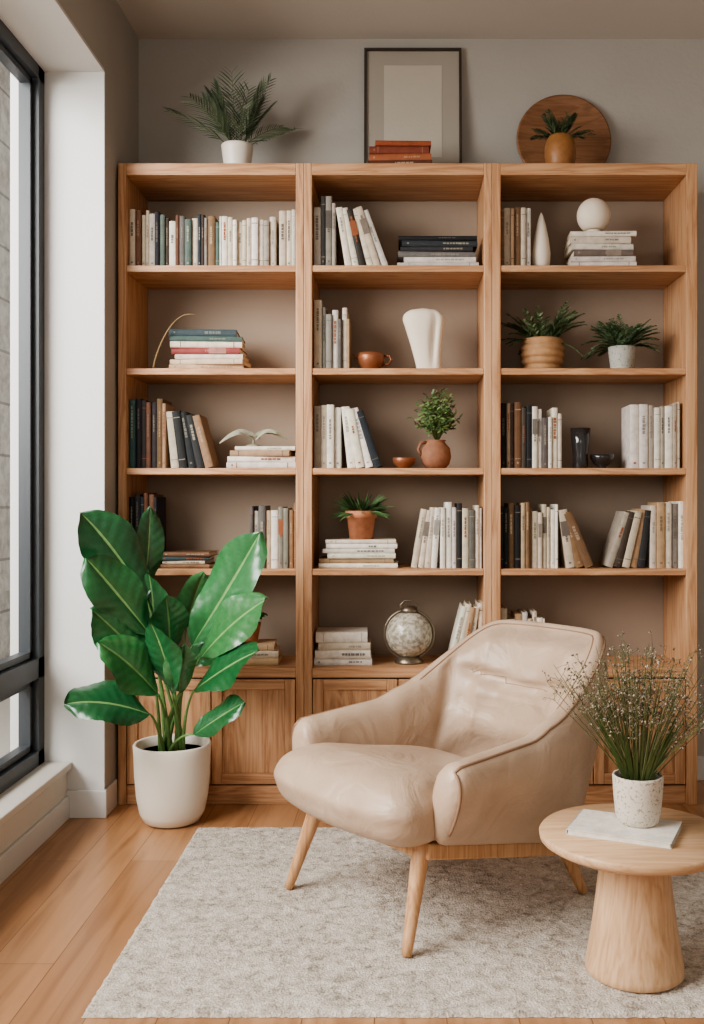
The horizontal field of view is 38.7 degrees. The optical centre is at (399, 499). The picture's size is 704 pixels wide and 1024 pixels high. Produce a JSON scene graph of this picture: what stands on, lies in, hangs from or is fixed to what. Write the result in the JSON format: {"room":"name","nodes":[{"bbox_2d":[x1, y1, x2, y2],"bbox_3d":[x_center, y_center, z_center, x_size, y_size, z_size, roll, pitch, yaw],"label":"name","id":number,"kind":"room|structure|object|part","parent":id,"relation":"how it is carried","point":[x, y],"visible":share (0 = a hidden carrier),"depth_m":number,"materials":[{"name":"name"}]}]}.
{"room":"library","nodes":[
{"label":"library","id":0,"kind":"room"},
{"bbox_2d":[58,0,138,801],"bbox_3d":[-1.320,-0.395,1.080,0.360,3.230,6.560,0,0,0],"label":"wall","id":1,"kind":"structure","parent":0,"point":[102,24],"depth_m":3.97,"materials":[{"name":"beige paint"}]},
{"bbox_2d":[0,19,43,793],"bbox_3d":[-1.407,-0.320,2.074,0.077,2.654,3.547,0,0,0],"label":"window","id":2,"kind":"structure","parent":1,"relation":"in","point":[22,673],"depth_m":3.76,"materials":[{"name":"grey metal"}]},
{"bbox_2d":[0,762,71,854],"bbox_3d":[-1.361,1.113,2.074,0.198,0.213,3.547,0,0,0],"label":"window sill","id":3,"kind":"structure","parent":1,"relation":"attached to","point":[23,804],"depth_m":3.49,"materials":[{"name":"beige paint"}]},
{"bbox_2d":[0,0,104,789],"bbox_3d":[-1.319,-0.220,2.080,0.362,2.880,3.560,0,0,0],"label":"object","id":4,"kind":"structure","parent":1,"relation":"attached to","point":[74,77],"depth_m":3.85,"materials":[{"name":"grey paint"}]},
{"bbox_2d":[0,779,116,883],"bbox_3d":[-1.203,1.167,2.147,0.154,0.105,3.695,0,0,0],"label":"baseboard","id":5,"kind":"structure","parent":1,"relation":"attached to","point":[76,803],"depth_m":3.71,"materials":[{"name":"grey paint"}]},
{"bbox_2d":[0,781,703,1023],"bbox_3d":[0.450,1.260,1.130,4.100,0.080,6.660,0,0,0],"label":"floor","id":6,"kind":"structure","parent":0,"point":[68,912],"depth_m":2.97,"materials":[{"name":"brown wood"}]},
{"bbox_2d":[64,506,267,827],"bbox_3d":[-0.827,0.621,3.688,0.709,1.197,0.509,0,0,0],"label":"rubber plant","id":7,"kind":"object","parent":6,"relation":"on","point":[137,629],"visible":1,"depth_m":3.67,"materials":[{"name":"green plant"}]},
{"bbox_3d":[-0.865,1.070,3.800,0.292,0.300,0.292,0,0,0],"label":"planter","id":8,"kind":"part","parent":7,"relation":"part of","materials":[{"name":"beige ceramic"}]},
{"bbox_2d":[118,163,303,804],"bbox_3d":[-0.756,-0.064,4.178,0.743,2.568,0.355,0,0,0],"label":"bookcase","id":9,"kind":"object","parent":6,"relation":"on","point":[207,508],"visible":0.5,"depth_m":4.13,"materials":[{"name":"brown wood"}]},
{"bbox_2d":[129,493,165,566],"bbox_3d":[-1.040,0.123,4.123,0.109,0.306,0.171,0,0,0],"label":"books","id":10,"kind":"object","parent":9,"relation":"in","point":[138,504],"visible":0.44,"depth_m":4.05,"materials":[{"name":"paper"}]},
{"bbox_2d":[153,314,193,367],"bbox_3d":[-0.911,-0.639,4.020,0.169,0.218,0.008,0,0,0],"label":"twig","id":11,"kind":"object","parent":9,"relation":"in","point":[185,314],"visible":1,"depth_m":4.02,"materials":[{"name":"plant"}]},
{"bbox_2d":[129,399,219,467],"bbox_3d":[-0.925,-0.269,4.124,0.338,0.283,0.176,0,0,0],"label":"books","id":12,"kind":"object","parent":9,"relation":"in","point":[160,436],"visible":0.88,"depth_m":4.05,"materials":[{"name":"paper"}]},
{"bbox_2d":[160,550,218,567],"bbox_3d":[-0.871,0.243,4.131,0.220,0.064,0.183,0,0,0],"label":"books","id":13,"kind":"object","parent":9,"relation":"in","point":[173,558],"visible":0.99,"depth_m":4.05,"materials":[{"name":"paper"}]},
{"bbox_2d":[169,329,251,367],"bbox_3d":[-0.786,-0.611,4.135,0.323,0.164,0.196,0,0,0],"label":"books","id":14,"kind":"object","parent":9,"relation":"in","point":[191,348],"visible":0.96,"depth_m":4.05,"materials":[{"name":"paper"}]},
{"bbox_2d":[129,209,295,264],"bbox_3d":[-0.758,-1.058,4.125,0.672,0.235,0.180,0,0,0],"label":"books","id":15,"kind":"object","parent":9,"relation":"in","point":[154,239],"visible":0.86,"depth_m":4.05,"materials":[{"name":"paper"}]},
{"bbox_2d":[162,67,302,162],"bbox_3d":[-0.672,-1.555,4.107,0.599,0.414,0.382,0,0,-13],"label":"potted palm","id":16,"kind":"object","parent":9,"relation":"on","point":[233,151],"visible":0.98,"depth_m":4.08,"materials":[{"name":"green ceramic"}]},
{"bbox_2d":[226,446,295,467],"bbox_3d":[-0.564,-0.173,4.133,0.283,0.089,0.190,0,0,0],"label":"books","id":17,"kind":"object","parent":9,"relation":"in","point":[242,456],"visible":0.91,"depth_m":4.05,"materials":[{"name":"paper"}]},
{"bbox_2d":[220,429,286,445],"bbox_3d":[-0.597,-0.255,4.083,0.277,0.073,0.074,0,0,0],"label":"leaf sculpture","id":18,"kind":"object","parent":17,"relation":"on","point":[249,434],"visible":0.96,"depth_m":4.08,"materials":[{"name":"ceramic"}]},
{"bbox_2d":[243,639,282,665],"bbox_3d":[-0.627,0.629,4.136,0.268,0.084,0.189,0,0,0],"label":"books","id":19,"kind":"object","parent":9,"relation":"in","point":[269,654],"visible":0.38,"depth_m":4.06,"materials":[{"name":"paper"}]},
{"bbox_2d":[244,610,267,641],"bbox_3d":[-0.618,0.501,4.112,0.136,0.169,0.126,0,0,0],"label":"potted succulent","id":20,"kind":"object","parent":19,"relation":"on","point":[254,637],"visible":0.04,"depth_m":4.10,"materials":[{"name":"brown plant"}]},
{"bbox_2d":[250,503,295,567],"bbox_3d":[-0.513,0.144,4.122,0.190,0.264,0.175,0,0,0],"label":"books","id":21,"kind":"object","parent":9,"relation":"in","point":[278,527],"visible":0.77,"depth_m":4.04,"materials":[{"name":"paper"}]},
{"bbox_2d":[81,827,703,1017],"bbox_3d":[0.500,1.212,3.027,2.506,0.014,1.351,0,0,0],"label":"area rug","id":22,"kind":"object","parent":6,"relation":"on","point":[223,936],"visible":0.68,"depth_m":2.73,"materials":[{"name":"carpet"}]},
{"bbox_2d":[274,620,607,957],"bbox_3d":[0.159,0.819,3.129,1.023,0.784,0.815,0,0,-39],"label":"lounge armchair","id":23,"kind":"object","parent":22,"relation":"on","point":[467,755],"visible":0.91,"depth_m":2.95,"materials":[{"name":"beige leather"}]},
{"bbox_2d":[274,743,465,846],"bbox_3d":[0.026,0.869,3.020,0.676,0.263,0.656,0,0,-39],"label":"seat cushion","id":24,"kind":"object","parent":23,"relation":"on","point":[388,794],"depth_m":2.77,"materials":[{"name":"beige leather"}]},
{"bbox_3d":[0.114,0.986,3.091,0.600,0.194,0.578,0,0,-39],"label":"frame","id":25,"kind":"part","parent":23,"relation":"part of","materials":[{"name":"brown wood"}]},
{"bbox_2d":[539,803,703,992],"bbox_3d":[0.600,1.027,2.560,0.484,0.356,0.484,0,0,0],"label":"pedestal side table","id":26,"kind":"object","parent":22,"relation":"on","point":[634,945],"visible":0.86,"depth_m":2.47,"materials":[{"name":"brown wood"}]},
{"bbox_2d":[566,809,681,848],"bbox_3d":[0.576,0.841,2.565,0.262,0.014,0.180,0,0,24],"label":"closed book","id":27,"kind":"object","parent":26,"relation":"on","point":[594,824],"visible":0.93,"depth_m":2.53,"materials":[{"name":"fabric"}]},
{"bbox_2d":[542,631,703,827],"bbox_3d":[0.602,0.587,2.557,0.482,0.493,0.411,0,0,0],"label":"dried flowers","id":28,"kind":"object","parent":27,"relation":"on","point":[637,783],"visible":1,"depth_m":2.55,"materials":[{"name":"green plant"}]},
{"bbox_2d":[304,163,491,715],"bbox_3d":[-0.008,-0.064,4.178,0.752,2.568,0.355,0,0,0],"label":"bookcase","id":29,"kind":"object","parent":6,"relation":"on","point":[400,199],"visible":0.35,"depth_m":4.34,"materials":[{"name":"brown wood"}]},
{"bbox_2d":[314,300,351,367],"bbox_3d":[-0.276,-0.669,4.125,0.145,0.282,0.176,0,0,0],"label":"books","id":30,"kind":"object","parent":29,"relation":"in","point":[332,334],"visible":0.86,"depth_m":4.04,"materials":[{"name":"paper"}]},
{"bbox_2d":[314,627,371,665],"bbox_3d":[-0.233,0.604,4.137,0.239,0.134,0.182,0,0,0],"label":"books","id":31,"kind":"object","parent":29,"relation":"in","point":[336,645],"visible":1,"depth_m":4.05,"materials":[{"name":"paper"}]},
{"bbox_2d":[314,405,381,467],"bbox_3d":[-0.211,-0.256,4.125,0.274,0.257,0.178,0,0,0],"label":"books","id":32,"kind":"object","parent":29,"relation":"in","point":[330,421],"visible":0.93,"depth_m":4.05,"materials":[{"name":"paper"}]},
{"bbox_2d":[314,196,387,264],"bbox_3d":[-0.198,-1.084,4.118,0.301,0.287,0.164,0,0,0],"label":"books","id":33,"kind":"object","parent":29,"relation":"in","point":[361,245],"visible":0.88,"depth_m":4.04,"materials":[{"name":"paper"}]},
{"bbox_2d":[319,538,398,567],"bbox_3d":[-0.168,0.218,4.135,0.325,0.114,0.185,0,0,0],"label":"books","id":34,"kind":"object","parent":29,"relation":"in","point":[342,552],"visible":1,"depth_m":4.05,"materials":[{"name":"paper"}]},
{"bbox_2d":[329,492,391,538],"bbox_3d":[-0.161,0.060,4.125,0.276,0.198,0.283,0,0,0],"label":"potted grass","id":35,"kind":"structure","parent":34,"relation":"on","point":[360,517],"depth_m":4.08,"materials":[{"name":"ceramic"}]},
{"bbox_2d":[353,351,392,367],"bbox_3d":[-0.113,-0.564,4.088,0.123,0.072,0.118,0,0,44],"label":"teacup","id":36,"kind":"object","parent":29,"relation":"in","point":[369,359],"visible":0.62,"depth_m":4.05,"materials":[{"name":"brown ceramic"}]},
{"bbox_2d":[368,140,431,162],"bbox_3d":[0.003,-1.403,4.141,0.266,0.109,0.190,0,0,0],"label":"books","id":37,"kind":"object","parent":29,"relation":"on","point":[384,151],"visible":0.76,"depth_m":4.06,"materials":[{"name":"paper"}]},
{"bbox_2d":[392,457,415,467],"bbox_3d":[0.016,-0.151,4.090,0.096,0.046,0.096,0,0,0],"label":"copper bowl","id":38,"kind":"object","parent":29,"relation":"in","point":[400,462],"visible":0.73,"depth_m":4.06,"materials":[{"name":"brown"}]},
{"bbox_2d":[383,600,434,664],"bbox_3d":[0.037,0.542,4.130,0.192,0.259,0.192,0,0,28],"label":"globe","id":39,"kind":"object","parent":29,"relation":"in","point":[408,634],"visible":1,"depth_m":4.07,"materials":[{"name":"white glass"}]},
{"bbox_2d":[364,48,461,162],"bbox_3d":[0.056,-1.654,4.321,0.421,0.614,0.066,0,0,0],"label":"framed picture","id":40,"kind":"object","parent":29,"relation":"on","point":[411,94],"visible":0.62,"depth_m":4.33,"materials":[{"name":"beige paper"}]},
{"bbox_2d":[403,308,444,367],"bbox_3d":[0.098,-0.658,4.110,0.172,0.260,0.086,0,0,0],"label":"sculptural vase","id":41,"kind":"object","parent":29,"relation":"on","point":[424,328],"visible":0.96,"depth_m":4.08,"materials":[{"name":"white ceramic"}]},
{"bbox_2d":[407,388,462,467],"bbox_3d":[0.143,-0.296,4.115,0.236,0.336,0.176,0,0,0],"label":"potted herb","id":42,"kind":"object","parent":29,"relation":"on","point":[436,453],"visible":1,"depth_m":4.09,"materials":[{"name":"plant"}]},
{"bbox_2d":[397,236,478,264],"bbox_3d":[0.154,-1.005,4.138,0.335,0.129,0.187,0,0,0],"label":"books","id":43,"kind":"object","parent":29,"relation":"in","point":[414,250],"visible":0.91,"depth_m":4.05,"materials":[{"name":"paper"}]},
{"bbox_2d":[411,502,481,567],"bbox_3d":[0.188,0.142,4.125,0.286,0.268,0.177,0,0,0],"label":"books","id":44,"kind":"object","parent":29,"relation":"in","point":[457,530],"visible":1,"depth_m":4.05,"materials":[{"name":"paper"}]},
{"bbox_2d":[448,599,482,649],"bbox_3d":[0.264,0.545,4.125,0.145,0.254,0.180,0,0,0],"label":"books","id":45,"kind":"object","parent":29,"relation":"in","point":[469,617],"visible":0.59,"depth_m":4.04,"materials":[{"name":"paper"}]},
{"bbox_2d":[492,163,696,804],"bbox_3d":[0.779,-0.064,4.178,0.821,2.568,0.355,0,0,0],"label":"bookcase","id":46,"kind":"object","parent":6,"relation":"on","point":[656,201],"visible":0.46,"depth_m":4.28,"materials":[{"name":"brown wood"}]},
{"bbox_2d":[501,208,530,264],"bbox_3d":[0.468,-1.062,4.123,0.124,0.244,0.175,0,0,0],"label":"books","id":47,"kind":"object","parent":46,"relation":"in","point":[516,222],"visible":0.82,"depth_m":4.05,"materials":[{"name":"paper"}]},
{"bbox_2d":[501,605,544,622],"bbox_3d":[0.496,0.556,4.122,0.180,0.233,0.174,0,0,0],"label":"books","id":48,"kind":"object","parent":46,"relation":"in","point":[520,614],"visible":0.17,"depth_m":4.05,"materials":[{"name":"paper"}]},
{"bbox_2d":[501,402,561,467],"bbox_3d":[0.531,-0.262,4.125,0.249,0.268,0.174,0,0,0],"label":"books","id":49,"kind":"object","parent":46,"relation":"in","point":[528,439],"visible":0.89,"depth_m":4.05,"materials":[{"name":"paper"}]},
{"bbox_2d":[532,213,550,264],"bbox_3d":[0.579,-1.060,4.100,0.076,0.240,0.076,0,0,0],"label":"ornament","id":50,"kind":"object","parent":46,"relation":"on","point":[541,253],"visible":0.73,"depth_m":4.07,"materials":[{"name":"white ceramic"}]},
{"bbox_2d":[501,300,586,367],"bbox_3d":[0.602,-0.668,4.138,0.342,0.280,0.365,0,0,-40],"label":"potted fern","id":51,"kind":"object","parent":46,"relation":"on","point":[546,350],"visible":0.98,"depth_m":4.07,"materials":[{"name":"green plant"}]},
{"bbox_2d":[501,502,592,567],"bbox_3d":[0.594,0.142,4.124,0.376,0.268,0.179,0,0,0],"label":"books","id":52,"kind":"object","parent":46,"relation":"in","point":[529,538],"visible":0.98,"depth_m":4.04,"materials":[{"name":"paper"}]},
{"bbox_2d":[530,109,595,162],"bbox_3d":[0.670,-1.478,4.102,0.272,0.259,0.201,0,0,0],"label":"potted fern","id":53,"kind":"object","parent":46,"relation":"on","point":[560,147],"visible":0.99,"depth_m":4.08,"materials":[{"name":"orange ceramic"}]},
{"bbox_2d":[516,95,610,162],"bbox_3d":[0.707,-1.556,4.319,0.410,0.407,0.066,0,0,0],"label":"round wooden tray","id":54,"kind":"object","parent":46,"relation":"on","point":[596,148],"visible":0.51,"depth_m":4.33,"materials":[{"name":"brown wood"}]},
{"bbox_2d":[570,428,590,467],"bbox_3d":[0.738,-0.210,4.090,0.082,0.165,0.082,0,0,0],"label":"glass vase","id":55,"kind":"object","parent":46,"relation":"on","point":[580,437],"visible":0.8,"depth_m":4.06,"materials":[{"name":"grey glass"}]},
{"bbox_2d":[563,231,636,264],"bbox_3d":[0.826,-1.015,4.137,0.277,0.149,0.187,0,0,0],"label":"books","id":56,"kind":"object","parent":46,"relation":"in","point":[581,247],"visible":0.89,"depth_m":4.05,"materials":[{"name":"paper"}]},
{"bbox_2d":[577,198,609,230],"bbox_3d":[0.795,-1.165,4.110,0.136,0.147,0.136,0,0,0],"label":"round vase","id":57,"kind":"object","parent":56,"relation":"on","point":[593,214],"visible":0.81,"depth_m":4.06,"materials":[{"name":"white ceramic"}]},
{"bbox_2d":[590,454,613,467],"bbox_3d":[0.828,-0.157,4.100,0.100,0.058,0.100,0,0,0],"label":"bowl","id":58,"kind":"object","parent":46,"relation":"in","point":[600,460],"visible":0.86,"depth_m":4.07,"materials":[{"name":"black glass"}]},
{"bbox_2d":[581,314,661,367],"bbox_3d":[0.914,-0.640,4.128,0.306,0.225,0.257,0,0,41],"label":"potted fern","id":59,"kind":"object","parent":46,"relation":"on","point":[621,353],"visible":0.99,"depth_m":4.10,"materials":[{"name":"green plant"}]},
{"bbox_2d":[598,501,682,567],"bbox_3d":[0.993,0.141,4.125,0.322,0.271,0.179,0,0,0],"label":"books","id":60,"kind":"object","parent":46,"relation":"in","point":[650,536],"visible":1,"depth_m":4.05,"materials":[{"name":"paper"}]},
{"bbox_2d":[622,402,679,467],"bbox_3d":[1.032,-0.262,4.125,0.202,0.268,0.166,0,0,0],"label":"books","id":61,"kind":"object","parent":46,"relation":"in","point":[650,435],"visible":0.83,"depth_m":4.05,"materials":[{"name":"paper"}]},
{"bbox_2d":[117,0,703,38],"bbox_3d":[0.450,-2.060,1.130,4.100,0.100,6.660,0,0,0],"label":"ceiling","id":62,"kind":"structure","parent":0,"point":[149,19],"depth_m":4.17,"materials":[{"name":"beige paint"}]},
{"bbox_2d":[139,39,703,762],"bbox_3d":[0.450,-0.395,4.420,4.100,3.230,0.120,0,0,0],"label":"wall","id":63,"kind":"structure","parent":0,"point":[649,93],"depth_m":4.36,"materials":[{"name":"beige paint"}]},
{"bbox_2d":[697,756,703,780],"bbox_3d":[1.800,1.167,4.353,1.200,0.105,0.014,0,0,0],"label":"baseboard","id":64,"kind":"structure","parent":63,"relation":"attached to","point":[700,759],"depth_m":4.35,"materials":[{"name":"grey paint"}]},
{"label":"outside","id":65,"kind":"structure","parent":0,"visible":0},
{"bbox_2d":[0,697,9,757],"bbox_3d":[-5.325,1.420,3.000,7.350,0.200,22.000,0,0,0],"label":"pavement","id":66,"kind":"structure","parent":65,"point":[4,705],"depth_m":5.80,"materials":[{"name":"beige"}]},
{"bbox_2d":[0,62,9,659],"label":"window","id":67,"kind":"structure","parent":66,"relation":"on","point":[4,72],"depth_m":8.09,"materials":[{"name":"glass"}]}
]}

